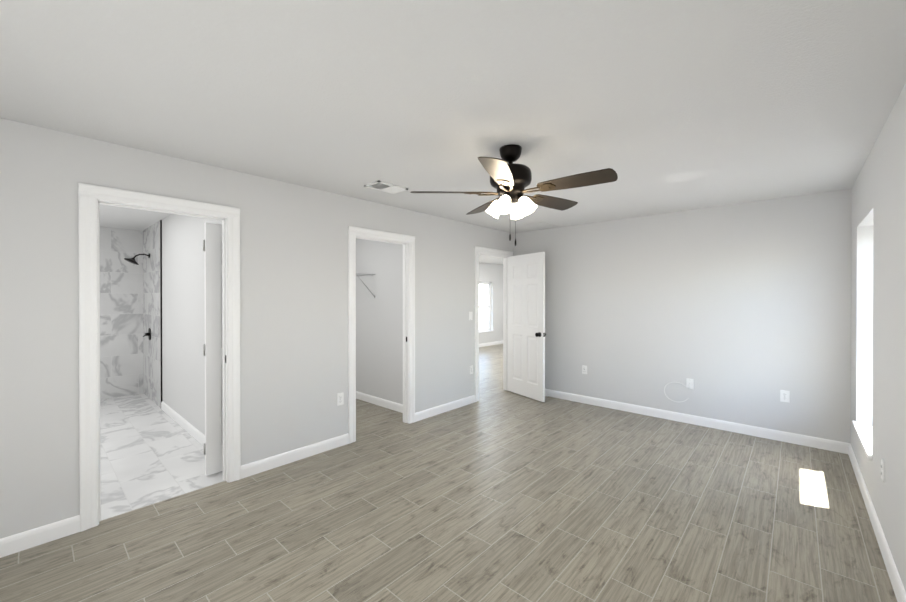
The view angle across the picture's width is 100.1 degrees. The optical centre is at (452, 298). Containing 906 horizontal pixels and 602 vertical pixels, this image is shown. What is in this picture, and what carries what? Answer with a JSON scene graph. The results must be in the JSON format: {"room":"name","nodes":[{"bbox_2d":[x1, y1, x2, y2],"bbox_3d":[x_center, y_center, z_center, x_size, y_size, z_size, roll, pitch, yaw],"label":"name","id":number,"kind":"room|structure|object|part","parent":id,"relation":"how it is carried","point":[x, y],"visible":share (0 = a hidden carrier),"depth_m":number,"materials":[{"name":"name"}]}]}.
{"room":"empty bedroom","nodes":[
{"label":"empty bedroom","id":0,"kind":"room"},
{"bbox_2d":[100,393,223,519],"bbox_3d":[-3.985,1.480,3.584,4.050,0.100,2.270,0,0,42],"label":"floor","id":1,"kind":"structure","parent":0,"point":[151,452],"depth_m":3.42,"materials":[{"name":"tile"}]},
{"bbox_2d":[162,214,221,434],"bbox_3d":[-3.209,0.206,4.474,4.000,2.440,0.100,0,0,42],"label":"wall","id":2,"kind":"structure","parent":0,"point":[183,321],"depth_m":4.18,"materials":[{"name":"grey paint"}]},
{"bbox_2d":[143,221,160,407],"bbox_3d":[-4.215,0.202,5.308,1.190,2.440,0.012,0,0,42],"label":"shower wall tile","id":3,"kind":"structure","parent":2,"relation":"attached to","point":[151,321],"depth_m":5.26,"materials":[{"name":"tile"}]},
{"bbox_2d":[124,253,150,339],"bbox_3d":[-4.384,-0.026,5.266,0.179,1.227,0.276,0,0,42],"label":"shower fixture","id":4,"kind":"object","parent":3,"relation":"attached to","point":[133,261],"visible":1,"depth_m":5.28,"materials":[{"name":"black metal"}]},
{"bbox_2d":[160,220,161,401],"bbox_3d":[-3.769,0.204,4.903,0.014,2.440,0.016,0,0,42],"label":"trim","id":5,"kind":"structure","parent":2,"relation":"attached to","point":[161,298],"depth_m":4.90,"materials":[{"name":"black metal"}]},
{"bbox_2d":[161,401,204,445],"bbox_3d":[-2.764,1.378,4.000,2.696,0.100,0.014,0,0,42],"label":"baseboard","id":6,"kind":"structure","parent":2,"relation":"attached to","point":[192,430],"depth_m":4.10,"materials":[{"name":"white paint"}]},
{"bbox_2d":[203,223,222,475],"bbox_3d":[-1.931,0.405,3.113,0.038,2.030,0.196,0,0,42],"label":"door leaf","id":7,"kind":"structure","parent":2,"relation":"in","point":[212,354],"depth_m":3.08,"materials":[{"name":"white paint"}]},
{"bbox_2d":[0,118,512,538],"bbox_3d":[0.679,0.201,5.717,0.100,2.440,11.700,0,0,42],"label":"wall","id":8,"kind":"structure","parent":0,"point":[293,310],"depth_m":3.06,"materials":[{"name":"grey paint"}]},
{"bbox_2d":[0,515,79,557],"bbox_3d":[-2.709,1.387,1.891,0.014,0.100,1.212,0,0,42],"label":"baseboard","id":9,"kind":"structure","parent":8,"relation":"attached to","point":[19,542],"depth_m":2.21,"materials":[{"name":"white paint"}]},
{"bbox_2d":[78,183,240,531],"bbox_3d":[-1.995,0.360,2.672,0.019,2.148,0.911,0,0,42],"label":"door frame","id":10,"kind":"structure","parent":8,"relation":"attached to","point":[89,195],"depth_m":2.39,"materials":[{"name":"white paint"}]},
{"bbox_2d":[241,433,348,478],"bbox_3d":[-1.362,1.381,3.381,0.014,0.100,0.984,0,0,42],"label":"baseboard","id":11,"kind":"structure","parent":8,"relation":"attached to","point":[259,466],"depth_m":3.32,"materials":[{"name":"white paint"}]},
{"bbox_2d":[337,393,343,405],"bbox_3d":[-1.092,0.974,3.681,0.009,0.115,0.070,0,0,42],"label":"electrical outlet","id":12,"kind":"object","parent":8,"relation":"attached to","point":[340,398],"visible":1,"depth_m":3.68,"materials":[{"name":"white plastic"}]},
{"bbox_2d":[348,226,414,443],"bbox_3d":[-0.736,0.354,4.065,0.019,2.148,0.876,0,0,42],"label":"trim","id":13,"kind":"structure","parent":8,"relation":"attached to","point":[353,231],"depth_m":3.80,"materials":[{"name":"white paint"}]},
{"bbox_2d":[415,395,474,421],"bbox_3d":[-0.070,1.375,4.809,0.014,0.100,1.114,0,0,42],"label":"baseboard","id":14,"kind":"structure","parent":8,"relation":"attached to","point":[430,412],"depth_m":4.74,"materials":[{"name":"white paint"}]},
{"bbox_2d":[479,253,507,390],"bbox_3d":[0.572,0.384,5.599,0.102,2.075,0.780,0,0,42],"label":"trim","id":15,"kind":"structure","parent":8,"relation":"attached to","point":[505,322],"depth_m":5.87,"materials":[{"name":"white paint"}]},
{"bbox_2d":[475,246,512,401],"bbox_3d":[0.616,0.347,5.559,0.019,2.148,0.926,0,0,42],"label":"door frame","id":16,"kind":"structure","parent":8,"relation":"attached to","point":[478,249],"depth_m":5.25,"materials":[{"name":"white paint"}]},
{"bbox_2d":[508,252,545,401],"bbox_3d":[1.048,0.385,5.500,0.173,2.050,0.758,0,0,-31],"label":"entry door","id":17,"kind":"structure","parent":8,"relation":"in","point":[526,325],"depth_m":5.44,"materials":[{"name":"white paint"}]},
{"bbox_3d":[1.217,0.493,5.218,0.173,0.066,0.100,0,0,-31],"label":"knob","id":18,"kind":"part","parent":17,"relation":"part of","materials":[{"name":"black metal"}]},
{"bbox_2d":[356,238,402,404],"bbox_3d":[-1.047,0.203,5.188,1.750,2.440,0.100,0,0,42],"label":"wall","id":19,"kind":"structure","parent":0,"point":[379,345],"depth_m":5.06,"materials":[{"name":"grey paint"}]},
{"bbox_2d":[356,273,374,297],"bbox_3d":[-1.454,-0.173,5.279,0.821,0.332,0.312,0,0,42],"label":"wire shelf","id":20,"kind":"object","parent":19,"relation":"attached to","point":[357,274],"visible":0.19,"depth_m":5.08,"materials":[{"name":"grey metal"}]},
{"bbox_2d":[356,391,402,412],"bbox_3d":[-1.037,1.373,5.107,1.620,0.100,0.014,0,0,42],"label":"baseboard","id":21,"kind":"structure","parent":19,"relation":"attached to","point":[394,406],"depth_m":5.01,"materials":[{"name":"white paint"}]},
{"bbox_2d":[0,344,896,601],"bbox_3d":[0.837,1.471,5.580,7.485,0.100,11.700,0,0,42],"label":"floor","id":22,"kind":"structure","parent":0,"point":[496,492],"depth_m":2.40,"materials":[{"name":"tile"}]},
{"bbox_2d":[0,0,905,264],"bbox_3d":[0.644,-1.069,5.744,8.005,0.100,11.700,0,0,42],"label":"ceiling","id":23,"kind":"structure","parent":0,"point":[663,106],"depth_m":1.84,"materials":[{"name":"white paint"}]},
{"bbox_2d":[364,180,407,193],"bbox_3d":[-0.601,-1.003,3.425,0.210,0.014,0.330,0,0,42],"label":"ceiling vent","id":24,"kind":"object","parent":23,"relation":"in","point":[385,187],"visible":1,"depth_m":3.40,"materials":[{"name":"white metal"}]},
{"bbox_2d":[410,144,617,245],"bbox_3d":[0.422,-0.681,2.538,1.270,0.650,1.282,0,0,42],"label":"ceiling fan","id":25,"kind":"object","parent":23,"relation":"hanging from","point":[510,181],"visible":1,"depth_m":2.46,"materials":[{"name":"black wood"}]},
{"bbox_2d":[479,263,502,343],"bbox_3d":[-0.495,0.184,9.644,0.150,2.440,7.250,0,0,42],"label":"wall","id":26,"kind":"structure","parent":0,"point":[492,274],"depth_m":11.47,"materials":[{"name":"grey paint"}]},
{"bbox_2d":[479,281,490,331],"bbox_3d":[0.806,0.237,11.144,0.070,1.480,0.920,0,0,42],"label":"window","id":27,"kind":"structure","parent":26,"relation":"in","point":[489,306],"depth_m":11.43,"materials":[{"name":"white paint"}]},
{"bbox_2d":[479,340,502,346],"bbox_3d":[-0.401,1.354,9.631,0.014,0.100,7.150,0,0,42],"label":"baseboard","id":28,"kind":"structure","parent":26,"relation":"attached to","point":[490,343],"depth_m":11.28,"materials":[{"name":"white paint"}]},
{"bbox_2d":[513,189,851,442],"bbox_3d":[2.426,0.205,4.663,3.905,2.440,0.100,0,0,42],"label":"wall","id":29,"kind":"structure","parent":0,"point":[739,313],"depth_m":4.19,"materials":[{"name":"grey paint"}]},
{"bbox_2d":[582,365,586,373],"bbox_3d":[1.792,0.968,5.167,0.070,0.115,0.009,0,0,42],"label":"electrical outlet","id":30,"kind":"object","parent":29,"relation":"attached to","point":[584,369],"visible":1,"depth_m":5.17,"materials":[{"name":"white plastic"}]},
{"bbox_2d":[686,378,693,388],"bbox_3d":[2.708,0.972,4.336,0.070,0.115,0.012,0,0,42],"label":"electrical outlet","id":31,"kind":"object","parent":29,"relation":"attached to","point":[690,382],"visible":1,"depth_m":4.33,"materials":[{"name":"white plastic"}]},
{"bbox_2d":[545,389,843,452],"bbox_3d":[2.281,1.375,4.712,3.630,0.100,0.030,0,0,42],"label":"baseboard","id":32,"kind":"structure","parent":29,"relation":"attached to","point":[815,442],"depth_m":4.20,"materials":[{"name":"white paint"}]},
{"bbox_2d":[780,390,789,402],"bbox_3d":[3.315,0.974,3.789,0.070,0.115,0.009,0,0,42],"label":"electrical outlet","id":33,"kind":"object","parent":29,"relation":"attached to","point":[784,396],"visible":1,"depth_m":3.79,"materials":[{"name":"white plastic"}]},
{"bbox_2d":[850,83,905,591],"bbox_3d":[1.706,0.220,1.142,0.250,2.440,6.090,0,0,42],"label":"wall","id":34,"kind":"structure","parent":0,"point":[878,304],"depth_m":2.19,"materials":[{"name":"grey paint"}]},
{"bbox_2d":[852,420,872,459],"bbox_3d":[3.115,1.039,2.776,0.197,0.026,0.960,0,0,42],"label":"window sill","id":35,"kind":"structure","parent":34,"relation":"attached to","point":[863,431],"depth_m":2.85,"materials":[{"name":"white paint"}]},
{"bbox_2d":[844,442,905,601],"bbox_3d":[1.608,1.390,1.235,0.014,0.100,6.090,0,0,42],"label":"baseboard","id":36,"kind":"structure","parent":34,"relation":"attached to","point":[895,579],"depth_m":2.21,"materials":[{"name":"white paint"}]},
{"bbox_2d":[881,458,884,481],"bbox_3d":[2.462,0.981,2.175,0.009,0.115,0.070,0,0,42],"label":"electrical outlet","id":37,"kind":"object","parent":34,"relation":"attached to","point":[883,470],"visible":0.98,"depth_m":2.16,"materials":[{"name":"white plastic"}]},
{"bbox_3d":[-5.450,0.204,4.903,0.100,2.440,2.270,0,0,42],"label":"wall","id":38,"kind":"structure","parent":0,"visible":0},
{"bbox_2d":[100,226,142,399],"bbox_3d":[-5.379,0.204,4.898,0.012,2.440,2.158,0,0,42],"label":"shower wall tile","id":39,"kind":"structure","parent":38,"relation":"attached to","point":[121,326],"depth_m":5.51,"materials":[{"name":"tile"}]}
]}

